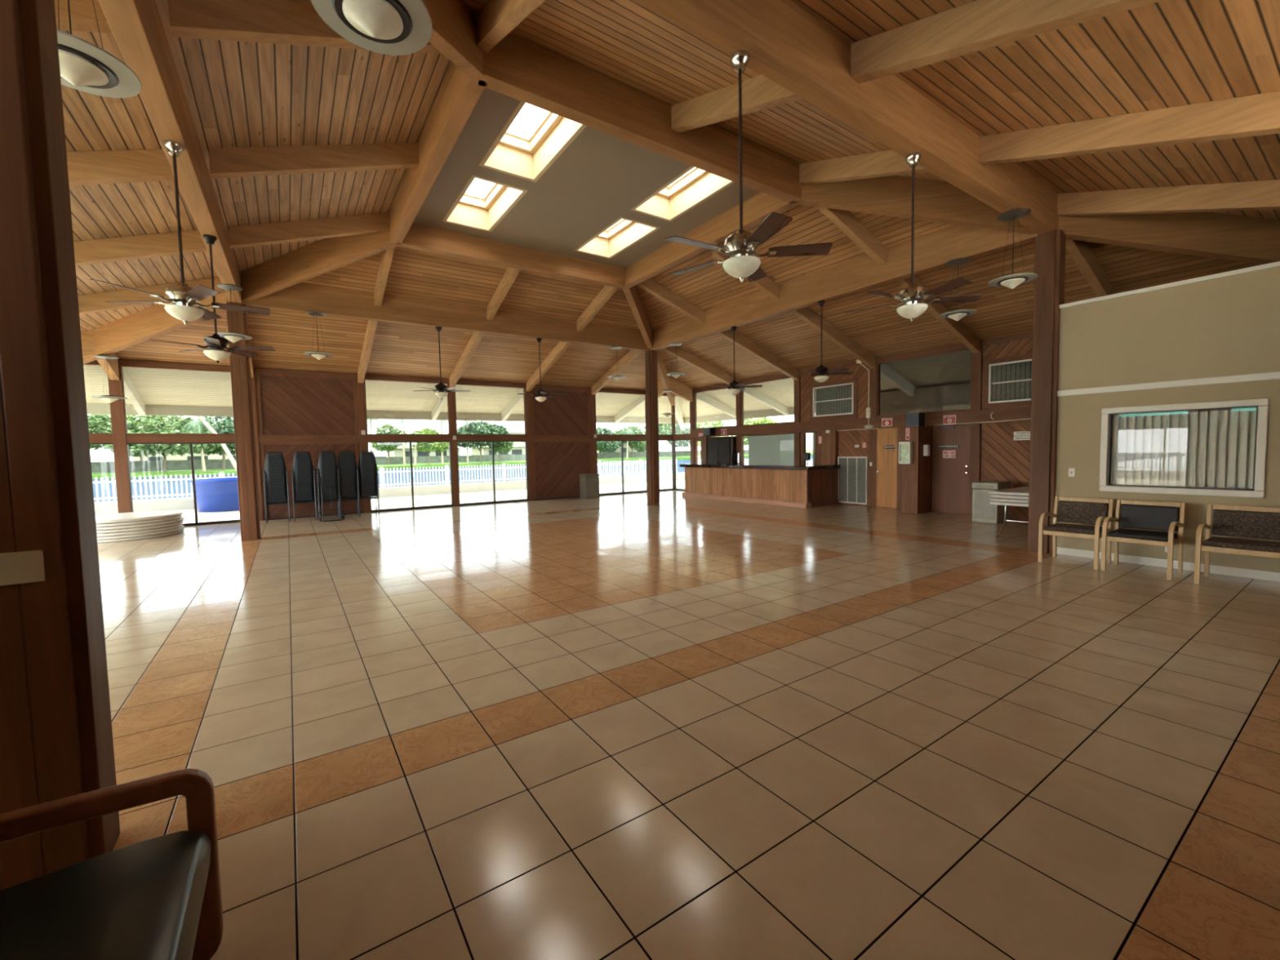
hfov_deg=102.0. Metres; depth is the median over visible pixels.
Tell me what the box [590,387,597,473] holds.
wall
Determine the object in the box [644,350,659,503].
wood post
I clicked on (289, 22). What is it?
rafter
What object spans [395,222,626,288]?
roof beam
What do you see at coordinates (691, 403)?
wall
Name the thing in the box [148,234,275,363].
ceiling fan
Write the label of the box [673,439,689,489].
window
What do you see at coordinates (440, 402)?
rafter tail
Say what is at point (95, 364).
window
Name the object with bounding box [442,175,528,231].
skylight window
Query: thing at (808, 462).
picket fence
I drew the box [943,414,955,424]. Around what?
sign
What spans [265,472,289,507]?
chair
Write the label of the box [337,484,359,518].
chair
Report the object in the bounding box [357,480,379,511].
chair
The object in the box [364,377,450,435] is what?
window
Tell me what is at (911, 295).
ceiling fan
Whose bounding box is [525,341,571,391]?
rafter
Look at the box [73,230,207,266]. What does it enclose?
rafter
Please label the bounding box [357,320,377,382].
rafter
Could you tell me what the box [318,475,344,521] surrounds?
hand truck
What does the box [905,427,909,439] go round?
arrow sign
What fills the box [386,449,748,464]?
wall
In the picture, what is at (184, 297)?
ceiling fan
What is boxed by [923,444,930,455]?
soap dispenser
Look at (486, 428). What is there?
broadleaf tree
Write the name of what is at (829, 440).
wall
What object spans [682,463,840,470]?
countertop
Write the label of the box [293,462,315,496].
chair
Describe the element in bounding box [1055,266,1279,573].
wall
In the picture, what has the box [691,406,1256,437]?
trim
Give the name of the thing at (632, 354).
rafter
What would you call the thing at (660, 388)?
rafter
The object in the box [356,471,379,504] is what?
chair
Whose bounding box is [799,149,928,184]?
rafter
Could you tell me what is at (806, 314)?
rafter
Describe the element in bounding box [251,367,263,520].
wall
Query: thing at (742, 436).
window
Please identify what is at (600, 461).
picket fence
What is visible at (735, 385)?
ceiling fan
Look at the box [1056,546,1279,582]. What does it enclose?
baseboard
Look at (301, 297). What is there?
roof beam
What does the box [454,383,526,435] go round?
window
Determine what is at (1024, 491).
table
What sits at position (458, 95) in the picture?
roof beam
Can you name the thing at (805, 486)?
reception counter
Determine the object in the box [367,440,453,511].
window
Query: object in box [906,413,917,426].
grille
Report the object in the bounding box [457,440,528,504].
window
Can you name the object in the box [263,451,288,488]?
chair
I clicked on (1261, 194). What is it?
rafter
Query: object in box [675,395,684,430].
rafter
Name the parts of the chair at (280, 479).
backrest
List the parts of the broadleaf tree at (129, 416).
crown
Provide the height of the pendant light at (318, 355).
0.949 m
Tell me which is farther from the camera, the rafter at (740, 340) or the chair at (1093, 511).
the rafter at (740, 340)
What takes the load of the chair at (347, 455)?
on the chair at (342, 459)
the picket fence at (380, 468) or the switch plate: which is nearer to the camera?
the switch plate
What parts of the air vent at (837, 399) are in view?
frame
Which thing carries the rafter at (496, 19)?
attached to the boards at (1165, 54)
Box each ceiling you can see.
[83,350,971,417]
[413,87,759,268]
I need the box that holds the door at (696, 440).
[693,437,700,463]
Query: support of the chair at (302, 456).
on the chair at (298, 460)
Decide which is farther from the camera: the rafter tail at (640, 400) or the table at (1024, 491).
the rafter tail at (640, 400)
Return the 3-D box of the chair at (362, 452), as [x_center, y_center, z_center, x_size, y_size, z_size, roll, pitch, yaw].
[-7.332,-0.352,13.895,0.479,0.879,0.548,-3,4,-34]
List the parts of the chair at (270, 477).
backrest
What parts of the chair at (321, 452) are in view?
backrest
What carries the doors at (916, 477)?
in the wall at (899, 428)
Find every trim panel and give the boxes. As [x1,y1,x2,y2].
[254,372,363,519]
[530,387,592,499]
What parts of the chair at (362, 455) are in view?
backrest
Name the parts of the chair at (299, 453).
backrest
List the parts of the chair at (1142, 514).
arm, leg, rail, seat, rail, backrest, rail, arm, leg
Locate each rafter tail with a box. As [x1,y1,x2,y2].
[122,367,146,415]
[431,384,447,420]
[501,388,523,421]
[613,395,644,423]
[696,392,736,418]
[743,385,788,415]
[880,363,917,395]
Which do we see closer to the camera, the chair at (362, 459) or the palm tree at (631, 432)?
the chair at (362, 459)
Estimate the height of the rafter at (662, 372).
1.755 m
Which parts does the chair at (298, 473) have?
backrest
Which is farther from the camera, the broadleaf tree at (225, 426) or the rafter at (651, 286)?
the broadleaf tree at (225, 426)
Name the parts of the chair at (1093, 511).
arm, leg, rail, seat, backrest, rail, arm, leg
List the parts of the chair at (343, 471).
backrest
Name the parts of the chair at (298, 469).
backrest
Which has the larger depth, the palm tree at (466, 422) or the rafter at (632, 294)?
the palm tree at (466, 422)
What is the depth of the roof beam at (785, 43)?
4.48 m
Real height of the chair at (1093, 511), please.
0.846 m
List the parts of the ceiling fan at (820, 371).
lamp shade, motor, blade, blade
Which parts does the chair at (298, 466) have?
backrest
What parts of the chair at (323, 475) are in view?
backrest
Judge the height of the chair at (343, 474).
0.879 m
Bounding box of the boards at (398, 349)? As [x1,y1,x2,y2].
[115,246,660,391]
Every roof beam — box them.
[97,0,242,302]
[242,282,650,351]
[389,62,485,244]
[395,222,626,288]
[477,32,801,202]
[623,191,798,288]
[632,0,1058,234]
[650,224,1037,350]
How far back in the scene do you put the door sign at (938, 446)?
12.01 m
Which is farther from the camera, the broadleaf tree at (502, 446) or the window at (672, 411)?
the broadleaf tree at (502, 446)
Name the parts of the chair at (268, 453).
backrest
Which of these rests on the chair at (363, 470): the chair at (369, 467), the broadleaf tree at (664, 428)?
the chair at (369, 467)
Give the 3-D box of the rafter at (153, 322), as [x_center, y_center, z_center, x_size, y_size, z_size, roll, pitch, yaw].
[-10.263,-3.007,10.432,5.166,1.755,0.150,0,3,11]
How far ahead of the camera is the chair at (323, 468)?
12.99 m
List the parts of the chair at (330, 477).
backrest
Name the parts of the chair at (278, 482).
backrest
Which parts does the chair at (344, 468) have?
backrest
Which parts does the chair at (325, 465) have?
backrest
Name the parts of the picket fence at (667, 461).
post, rail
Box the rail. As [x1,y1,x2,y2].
[1057,371,1279,396]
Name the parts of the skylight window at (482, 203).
frame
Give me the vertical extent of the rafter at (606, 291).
1.037 m
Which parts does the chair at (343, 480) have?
backrest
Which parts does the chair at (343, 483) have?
backrest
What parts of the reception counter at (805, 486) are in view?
panel, corner trim, panel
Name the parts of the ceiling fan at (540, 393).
motor, lamp shade, blade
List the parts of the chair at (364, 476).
backrest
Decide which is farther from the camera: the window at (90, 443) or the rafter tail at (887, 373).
the rafter tail at (887, 373)
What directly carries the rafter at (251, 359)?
attached to the boards at (398, 349)
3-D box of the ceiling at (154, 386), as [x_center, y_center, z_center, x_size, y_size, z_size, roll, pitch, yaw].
[-0.938,-2.411,8.694,21.940,0.953,21.940,-3,4,-34]
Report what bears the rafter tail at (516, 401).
attached to the ceiling at (154, 386)
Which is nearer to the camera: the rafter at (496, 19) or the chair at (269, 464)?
the rafter at (496, 19)
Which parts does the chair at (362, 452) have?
backrest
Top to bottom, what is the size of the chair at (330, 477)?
0.879 m
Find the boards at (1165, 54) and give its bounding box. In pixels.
[463,0,1279,220]
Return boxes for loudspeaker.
[703,427,715,435]
[906,412,924,426]
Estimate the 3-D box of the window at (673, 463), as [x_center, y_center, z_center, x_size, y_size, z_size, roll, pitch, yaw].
[0.882,-0.589,20.341,1.100,1.960,0.100,-3,4,-34]
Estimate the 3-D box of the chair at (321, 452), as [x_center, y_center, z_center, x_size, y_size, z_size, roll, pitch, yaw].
[-7.952,-0.299,13.172,0.479,0.879,0.548,-3,4,-34]
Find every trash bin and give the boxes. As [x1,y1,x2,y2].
[578,473,599,498]
[972,480,1010,524]
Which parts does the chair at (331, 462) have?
backrest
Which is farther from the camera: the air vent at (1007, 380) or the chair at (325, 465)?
the chair at (325, 465)
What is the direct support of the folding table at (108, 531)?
on the folding table at (119, 533)
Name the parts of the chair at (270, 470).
backrest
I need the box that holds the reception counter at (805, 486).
[679,463,840,508]
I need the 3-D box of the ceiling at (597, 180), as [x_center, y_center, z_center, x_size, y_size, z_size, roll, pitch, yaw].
[-0.982,-4.714,8.564,4.877,0.160,4.877,-3,4,-34]
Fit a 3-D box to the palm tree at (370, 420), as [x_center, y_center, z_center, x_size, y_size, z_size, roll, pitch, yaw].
[-47.007,-6.803,90.865,5.533,8.703,5.264,-3,4,-34]
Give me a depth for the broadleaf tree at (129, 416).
82.23 m
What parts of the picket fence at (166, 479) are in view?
rail, rail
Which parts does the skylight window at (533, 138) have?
frame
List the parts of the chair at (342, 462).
backrest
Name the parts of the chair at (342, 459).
backrest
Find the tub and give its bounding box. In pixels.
[190,477,239,511]
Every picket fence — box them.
[92,476,116,501]
[131,473,219,499]
[219,471,237,478]
[377,468,381,487]
[380,466,446,488]
[444,464,503,484]
[502,463,526,481]
[598,460,639,476]
[639,458,677,474]
[807,458,813,465]
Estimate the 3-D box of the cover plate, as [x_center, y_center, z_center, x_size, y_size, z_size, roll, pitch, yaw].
[-2.249,0.316,1.827,0.200,0.114,0.008,-3,4,-34]
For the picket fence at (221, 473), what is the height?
0.800 m
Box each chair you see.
[0,768,223,959]
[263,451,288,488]
[264,456,288,491]
[264,459,288,494]
[264,462,288,497]
[265,466,288,501]
[265,469,288,504]
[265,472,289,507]
[265,475,289,511]
[266,478,289,514]
[266,481,289,517]
[266,484,289,519]
[266,488,290,523]
[291,451,315,487]
[292,455,315,490]
[292,458,315,493]
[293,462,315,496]
[293,465,315,499]
[293,468,315,502]
[293,471,315,506]
[293,474,316,509]
[293,477,316,512]
[293,480,316,515]
[293,484,316,518]
[293,487,316,521]
[315,450,338,486]
[315,455,338,489]
[316,458,338,492]
[316,461,338,495]
[316,464,338,498]
[316,467,338,502]
[316,471,338,505]
[317,474,339,507]
[317,476,338,511]
[317,480,339,512]
[317,483,339,515]
[317,486,340,518]
[337,450,359,484]
[337,454,359,487]
[337,466,359,500]
[337,470,359,503]
[337,473,359,506]
[337,475,359,508]
[337,479,359,511]
[337,481,359,515]
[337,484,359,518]
[338,457,359,489]
[338,461,359,493]
[338,463,359,496]
[356,450,378,483]
[356,469,379,502]
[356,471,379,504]
[356,478,379,509]
[357,475,379,506]
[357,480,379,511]
[357,484,379,514]
[358,454,378,485]
[358,457,378,488]
[358,460,378,491]
[359,463,378,495]
[359,466,378,498]
[1038,496,1114,569]
[1101,499,1186,580]
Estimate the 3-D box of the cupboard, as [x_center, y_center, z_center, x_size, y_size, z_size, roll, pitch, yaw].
[2.860,-0.503,18.147,0.300,2.020,1.260,-3,4,-34]
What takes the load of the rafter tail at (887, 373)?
attached to the ceiling at (154, 386)
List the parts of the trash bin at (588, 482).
lid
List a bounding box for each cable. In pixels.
[836,428,878,431]
[933,417,1031,425]
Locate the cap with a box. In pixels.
[1058,261,1279,308]
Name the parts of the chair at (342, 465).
backrest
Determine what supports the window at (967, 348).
in the wall at (976, 357)
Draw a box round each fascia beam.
[86,403,678,423]
[684,406,794,423]
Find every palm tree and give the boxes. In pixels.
[181,417,218,471]
[197,416,236,471]
[367,418,388,450]
[387,419,417,465]
[402,432,431,465]
[424,419,459,463]
[457,420,479,462]
[619,428,636,458]
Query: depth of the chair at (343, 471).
13.40 m
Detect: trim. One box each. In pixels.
[88,359,666,395]
[88,435,673,443]
[673,434,689,439]
[674,331,1032,395]
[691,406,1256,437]
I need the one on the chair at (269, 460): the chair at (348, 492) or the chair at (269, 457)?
the chair at (269, 457)
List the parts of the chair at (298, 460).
backrest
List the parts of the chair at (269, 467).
backrest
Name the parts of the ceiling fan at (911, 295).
blade, blade, motor, lamp shade, blade, blade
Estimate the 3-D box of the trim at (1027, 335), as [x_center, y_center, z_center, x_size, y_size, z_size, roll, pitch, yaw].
[6.107,-3.095,13.463,0.150,0.120,17.060,-3,4,-34]
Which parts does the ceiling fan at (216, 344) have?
blade, blade, blade, motor, lamp shade, blade, blade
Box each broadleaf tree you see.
[87,414,131,449]
[102,415,221,471]
[106,414,174,461]
[186,416,235,469]
[371,423,407,464]
[409,427,448,464]
[457,421,508,462]
[488,425,515,462]
[596,426,623,458]
[612,425,645,457]
[642,423,690,457]
[696,421,728,446]
[743,417,777,446]
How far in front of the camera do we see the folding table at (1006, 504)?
8.56 m
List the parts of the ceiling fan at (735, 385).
motor, lamp shade, blade, blade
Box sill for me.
[182,488,674,526]
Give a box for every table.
[95,511,182,524]
[96,515,182,527]
[96,516,184,529]
[96,520,183,533]
[96,523,182,536]
[97,524,184,539]
[97,528,183,542]
[988,485,1029,496]
[990,493,1028,499]
[990,497,1028,503]
[990,501,1028,537]
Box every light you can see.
[56,0,142,97]
[91,355,127,403]
[217,284,252,342]
[303,311,333,359]
[311,0,432,55]
[607,346,626,380]
[660,390,674,417]
[666,342,684,377]
[864,424,873,428]
[938,257,976,320]
[988,207,1038,288]
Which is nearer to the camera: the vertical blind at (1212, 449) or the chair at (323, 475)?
the vertical blind at (1212, 449)
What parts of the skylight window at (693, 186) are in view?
frame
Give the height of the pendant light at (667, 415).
0.949 m
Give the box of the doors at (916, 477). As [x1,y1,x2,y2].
[900,426,933,513]
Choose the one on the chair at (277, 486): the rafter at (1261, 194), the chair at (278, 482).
the chair at (278, 482)
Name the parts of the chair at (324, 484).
backrest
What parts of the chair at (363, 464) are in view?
backrest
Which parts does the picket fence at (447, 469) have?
post, rail, rail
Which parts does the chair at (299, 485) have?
backrest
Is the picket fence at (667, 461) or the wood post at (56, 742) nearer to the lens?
the wood post at (56, 742)
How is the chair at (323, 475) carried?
on the chair at (330, 477)
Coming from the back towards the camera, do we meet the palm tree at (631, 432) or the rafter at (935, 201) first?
the palm tree at (631, 432)
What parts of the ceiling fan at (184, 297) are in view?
blade, blade, motor, lamp shade, blade, blade, blade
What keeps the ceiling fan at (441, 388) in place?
hanging from the roof beam at (301, 297)
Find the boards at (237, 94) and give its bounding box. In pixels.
[60,0,451,331]
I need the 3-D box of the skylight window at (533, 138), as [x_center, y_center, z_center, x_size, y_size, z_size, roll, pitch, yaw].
[-1.490,-4.816,7.011,0.880,0.560,1.730,-3,4,-34]
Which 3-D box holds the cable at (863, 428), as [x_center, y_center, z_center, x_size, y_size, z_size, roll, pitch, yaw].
[5.779,-1.347,13.899,0.016,0.029,1.300,-3,4,-34]
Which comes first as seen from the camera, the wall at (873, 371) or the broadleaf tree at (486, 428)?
the wall at (873, 371)
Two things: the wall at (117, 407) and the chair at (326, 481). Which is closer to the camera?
the wall at (117, 407)
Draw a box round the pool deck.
[168,479,684,523]
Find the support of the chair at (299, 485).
on the chair at (304, 495)
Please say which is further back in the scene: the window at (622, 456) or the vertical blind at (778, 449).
the window at (622, 456)
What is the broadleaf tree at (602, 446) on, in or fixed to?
on the lawn
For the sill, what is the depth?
15.08 m
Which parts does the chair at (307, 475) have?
backrest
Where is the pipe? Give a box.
[860,363,871,424]
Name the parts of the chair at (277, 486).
backrest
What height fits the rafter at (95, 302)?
1.462 m
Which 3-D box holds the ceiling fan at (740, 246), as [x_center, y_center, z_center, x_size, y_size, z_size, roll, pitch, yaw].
[0.788,-2.361,3.996,1.301,1.665,1.239,0,4,24]
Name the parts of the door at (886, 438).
sign plate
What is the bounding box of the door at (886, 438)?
[875,427,897,508]
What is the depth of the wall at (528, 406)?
17.13 m
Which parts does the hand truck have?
toe plate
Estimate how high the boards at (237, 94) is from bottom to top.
2.170 m
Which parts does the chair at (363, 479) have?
backrest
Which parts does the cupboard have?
door, door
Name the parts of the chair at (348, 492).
backrest, seat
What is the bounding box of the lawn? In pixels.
[92,448,813,479]
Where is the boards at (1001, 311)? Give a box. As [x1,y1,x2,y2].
[635,204,1262,388]
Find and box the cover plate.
[0,550,45,586]
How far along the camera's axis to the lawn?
91.01 m
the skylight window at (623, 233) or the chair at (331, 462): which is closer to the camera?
the skylight window at (623, 233)
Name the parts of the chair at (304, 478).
backrest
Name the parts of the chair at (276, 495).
backrest, seat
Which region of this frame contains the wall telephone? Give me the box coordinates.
[733,452,738,463]
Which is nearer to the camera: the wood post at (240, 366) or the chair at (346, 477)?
the wood post at (240, 366)
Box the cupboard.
[706,435,736,464]
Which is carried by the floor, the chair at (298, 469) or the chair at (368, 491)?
the chair at (368, 491)
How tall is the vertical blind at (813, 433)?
0.990 m
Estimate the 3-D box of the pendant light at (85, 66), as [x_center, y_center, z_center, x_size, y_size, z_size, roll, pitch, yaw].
[-3.018,-2.575,2.732,0.526,0.949,0.526,-3,4,-34]
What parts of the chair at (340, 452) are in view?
backrest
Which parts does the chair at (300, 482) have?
backrest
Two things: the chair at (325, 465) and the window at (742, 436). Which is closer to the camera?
the chair at (325, 465)
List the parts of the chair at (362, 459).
backrest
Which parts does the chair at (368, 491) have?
backrest, seat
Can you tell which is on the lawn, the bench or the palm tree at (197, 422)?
the palm tree at (197, 422)
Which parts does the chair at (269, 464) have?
backrest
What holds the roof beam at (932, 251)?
on the wood post at (1050, 246)
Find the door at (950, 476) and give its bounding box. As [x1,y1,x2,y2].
[931,424,970,514]
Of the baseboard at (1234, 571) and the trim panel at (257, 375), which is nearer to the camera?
the baseboard at (1234, 571)
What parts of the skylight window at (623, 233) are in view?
frame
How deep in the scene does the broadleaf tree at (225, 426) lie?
81.46 m
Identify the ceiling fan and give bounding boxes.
[89,139,270,324]
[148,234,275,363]
[414,326,471,399]
[516,337,566,403]
[664,49,832,282]
[710,326,762,395]
[787,300,853,384]
[845,152,982,321]
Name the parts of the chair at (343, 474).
backrest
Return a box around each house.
[128,445,235,461]
[386,429,462,457]
[471,427,525,455]
[596,442,660,452]
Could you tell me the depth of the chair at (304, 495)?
12.94 m
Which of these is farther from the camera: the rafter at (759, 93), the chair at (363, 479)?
the chair at (363, 479)
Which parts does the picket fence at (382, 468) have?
post, rail, rail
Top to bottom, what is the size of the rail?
0.080 m
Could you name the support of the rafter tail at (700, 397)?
attached to the ceiling at (154, 386)
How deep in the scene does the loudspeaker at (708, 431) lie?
18.30 m
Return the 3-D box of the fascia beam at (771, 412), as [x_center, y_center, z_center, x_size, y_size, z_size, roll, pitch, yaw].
[8.139,-2.399,14.878,0.050,0.420,21.940,-3,4,-34]
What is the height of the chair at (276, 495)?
0.879 m
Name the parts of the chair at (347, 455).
backrest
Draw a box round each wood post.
[0,0,119,890]
[226,302,261,540]
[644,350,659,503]
[1027,229,1066,553]
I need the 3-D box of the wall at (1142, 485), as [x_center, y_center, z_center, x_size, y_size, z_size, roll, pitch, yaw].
[9.938,-0.926,8.003,0.060,3.740,3.573,-3,4,-34]
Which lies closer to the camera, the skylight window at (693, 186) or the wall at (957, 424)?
the skylight window at (693, 186)
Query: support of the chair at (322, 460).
on the chair at (331, 462)
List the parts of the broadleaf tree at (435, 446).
crown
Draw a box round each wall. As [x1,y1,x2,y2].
[90,456,386,472]
[93,472,684,515]
[107,359,133,513]
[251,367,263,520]
[259,375,356,518]
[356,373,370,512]
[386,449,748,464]
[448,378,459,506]
[524,384,533,500]
[533,389,589,498]
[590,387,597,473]
[689,388,697,463]
[700,435,711,463]
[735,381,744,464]
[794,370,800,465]
[800,364,869,506]
[800,432,803,465]
[822,430,838,499]
[868,357,877,506]
[880,382,970,415]
[884,424,964,514]
[896,426,902,510]
[968,340,982,515]
[980,337,1032,519]
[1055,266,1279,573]
[1142,484,1248,488]
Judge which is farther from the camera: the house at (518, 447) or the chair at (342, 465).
the house at (518, 447)
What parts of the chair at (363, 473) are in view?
backrest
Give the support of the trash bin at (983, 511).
on the floor
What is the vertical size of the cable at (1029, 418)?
0.061 m
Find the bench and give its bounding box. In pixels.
[1194,504,1279,584]
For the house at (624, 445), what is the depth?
133.45 m
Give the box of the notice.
[942,450,955,457]
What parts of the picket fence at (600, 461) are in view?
post, rail, rail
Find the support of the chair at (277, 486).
on the chair at (276, 495)
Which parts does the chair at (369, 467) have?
backrest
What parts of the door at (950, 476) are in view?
frame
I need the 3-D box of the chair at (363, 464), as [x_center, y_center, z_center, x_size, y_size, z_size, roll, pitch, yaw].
[-7.349,-0.042,13.946,0.479,0.879,0.548,-3,4,-34]
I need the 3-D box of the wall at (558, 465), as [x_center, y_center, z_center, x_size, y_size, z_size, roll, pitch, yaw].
[-2.694,-1.258,17.900,2.268,3.710,0.060,-3,4,-34]
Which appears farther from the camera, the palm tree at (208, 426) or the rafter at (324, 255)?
the palm tree at (208, 426)
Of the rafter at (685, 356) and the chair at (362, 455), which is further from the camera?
the rafter at (685, 356)
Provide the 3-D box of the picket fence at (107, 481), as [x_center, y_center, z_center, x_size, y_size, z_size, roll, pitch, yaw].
[-17.131,0.309,15.401,2.490,0.800,0.100,-3,4,-34]
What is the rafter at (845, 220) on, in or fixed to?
attached to the boards at (1001, 311)
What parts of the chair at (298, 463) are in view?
backrest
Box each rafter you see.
[54,0,112,33]
[66,149,173,186]
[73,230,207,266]
[77,276,225,315]
[80,329,94,358]
[82,293,229,364]
[96,352,119,380]
[168,0,443,54]
[208,142,418,178]
[228,212,390,248]
[240,230,397,302]
[248,342,253,377]
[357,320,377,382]
[373,246,395,306]
[422,0,485,79]
[448,332,484,386]
[475,0,545,52]
[486,266,520,319]
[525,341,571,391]
[576,285,617,331]
[591,349,642,395]
[622,284,652,349]
[636,277,704,324]
[656,349,675,406]
[657,380,665,397]
[662,346,740,384]
[668,376,692,401]
[671,75,802,133]
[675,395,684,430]
[706,242,779,300]
[717,328,798,380]
[791,306,875,368]
[797,175,1035,234]
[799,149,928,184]
[816,206,886,266]
[850,0,1164,83]
[896,275,980,352]
[978,90,1279,165]
[1057,179,1279,216]
[1057,211,1279,264]
[1065,239,1116,297]
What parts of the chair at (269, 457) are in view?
backrest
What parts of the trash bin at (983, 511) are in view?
panel, lid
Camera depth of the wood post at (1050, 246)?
7.37 m
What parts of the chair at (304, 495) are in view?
seat, backrest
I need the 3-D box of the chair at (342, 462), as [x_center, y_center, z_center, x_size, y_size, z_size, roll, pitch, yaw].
[-7.685,-0.093,13.581,0.479,0.879,0.548,-3,4,-34]
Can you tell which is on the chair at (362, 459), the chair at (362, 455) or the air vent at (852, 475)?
the chair at (362, 455)
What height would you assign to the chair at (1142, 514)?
0.846 m
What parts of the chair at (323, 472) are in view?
backrest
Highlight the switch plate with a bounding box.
[1068,467,1075,476]
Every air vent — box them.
[809,377,857,421]
[837,456,867,504]
[982,353,1031,408]
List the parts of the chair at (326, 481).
backrest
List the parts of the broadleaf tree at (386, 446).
crown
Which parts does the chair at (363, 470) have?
backrest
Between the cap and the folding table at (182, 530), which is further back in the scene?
the folding table at (182, 530)
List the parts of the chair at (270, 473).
backrest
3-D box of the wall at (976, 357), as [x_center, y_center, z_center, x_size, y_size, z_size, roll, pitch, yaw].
[7.515,-1.141,11.555,0.170,3.860,0.200,-3,4,-34]
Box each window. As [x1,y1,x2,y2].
[84,363,111,435]
[89,443,112,444]
[120,364,234,435]
[126,442,239,524]
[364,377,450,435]
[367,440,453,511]
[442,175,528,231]
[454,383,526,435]
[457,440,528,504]
[479,101,586,182]
[574,217,660,258]
[595,391,646,435]
[596,440,647,494]
[631,165,734,222]
[658,395,673,435]
[658,440,674,490]
[672,395,689,435]
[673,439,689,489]
[693,386,736,429]
[740,377,794,426]
[741,432,794,464]
[803,431,816,465]
[876,347,971,417]
[1098,398,1269,497]
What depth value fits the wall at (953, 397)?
14.16 m
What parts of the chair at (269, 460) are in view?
backrest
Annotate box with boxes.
[898,441,913,463]
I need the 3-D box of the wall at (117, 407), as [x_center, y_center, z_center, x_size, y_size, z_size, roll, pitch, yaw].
[-11.752,-0.778,11.726,0.220,3.860,0.170,-3,4,-34]
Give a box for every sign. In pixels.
[720,428,726,435]
[881,417,892,426]
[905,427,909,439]
[937,444,959,448]
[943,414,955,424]
[1013,431,1030,439]
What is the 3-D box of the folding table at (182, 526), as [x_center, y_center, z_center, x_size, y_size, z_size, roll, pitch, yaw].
[-10.770,1.089,10.877,1.820,0.055,1.820,-3,4,-34]
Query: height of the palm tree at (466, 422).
8.828 m
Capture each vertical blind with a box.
[748,433,794,465]
[813,432,814,465]
[1110,408,1256,488]
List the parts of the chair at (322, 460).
backrest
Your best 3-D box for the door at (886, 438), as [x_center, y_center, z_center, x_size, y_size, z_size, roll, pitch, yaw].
[6.354,-0.312,13.247,0.120,2.060,0.800,-3,4,-34]
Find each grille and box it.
[703,428,709,435]
[815,384,851,415]
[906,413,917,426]
[991,360,1031,401]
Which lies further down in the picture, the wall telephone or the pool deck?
the pool deck
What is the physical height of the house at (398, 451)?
7.500 m
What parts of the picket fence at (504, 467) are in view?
post, rail, rail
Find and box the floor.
[97,489,1279,959]
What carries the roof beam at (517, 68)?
attached to the ceiling at (597, 180)
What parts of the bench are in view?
arm, leg, rail, seat, backrest, rail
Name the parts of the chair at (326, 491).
seat, backrest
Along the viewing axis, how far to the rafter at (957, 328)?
10.65 m
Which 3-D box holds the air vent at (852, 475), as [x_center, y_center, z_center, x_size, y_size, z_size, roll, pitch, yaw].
[5.781,0.003,14.117,0.030,1.275,0.880,-3,4,-34]
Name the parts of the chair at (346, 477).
backrest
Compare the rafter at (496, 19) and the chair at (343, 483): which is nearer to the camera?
the rafter at (496, 19)
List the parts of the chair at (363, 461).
backrest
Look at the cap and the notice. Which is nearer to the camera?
the cap
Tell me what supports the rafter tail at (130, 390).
attached to the ceiling at (154, 386)
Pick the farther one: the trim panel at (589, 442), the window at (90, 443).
the trim panel at (589, 442)
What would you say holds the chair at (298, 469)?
on the chair at (298, 473)
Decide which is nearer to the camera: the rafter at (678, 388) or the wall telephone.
the wall telephone
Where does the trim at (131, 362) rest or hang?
attached to the wall at (117, 407)
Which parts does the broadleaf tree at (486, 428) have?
crown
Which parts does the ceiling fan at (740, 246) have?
blade, blade, motor, lamp shade, blade, blade, blade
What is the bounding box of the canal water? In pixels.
[92,455,813,502]
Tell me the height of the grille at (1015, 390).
0.770 m
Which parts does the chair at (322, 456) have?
backrest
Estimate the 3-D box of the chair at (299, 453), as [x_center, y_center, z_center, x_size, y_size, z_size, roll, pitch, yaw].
[-8.466,-0.280,13.005,0.479,0.879,0.548,-3,4,-34]
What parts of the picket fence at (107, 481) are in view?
rail, rail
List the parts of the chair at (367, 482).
backrest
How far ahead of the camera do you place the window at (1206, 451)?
6.33 m
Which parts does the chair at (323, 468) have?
backrest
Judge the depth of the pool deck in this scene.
18.97 m
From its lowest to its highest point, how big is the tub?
0.990 m
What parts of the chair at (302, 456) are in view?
backrest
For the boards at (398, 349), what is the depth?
12.70 m
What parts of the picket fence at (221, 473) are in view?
post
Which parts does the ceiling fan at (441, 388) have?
motor, lamp shade, blade, blade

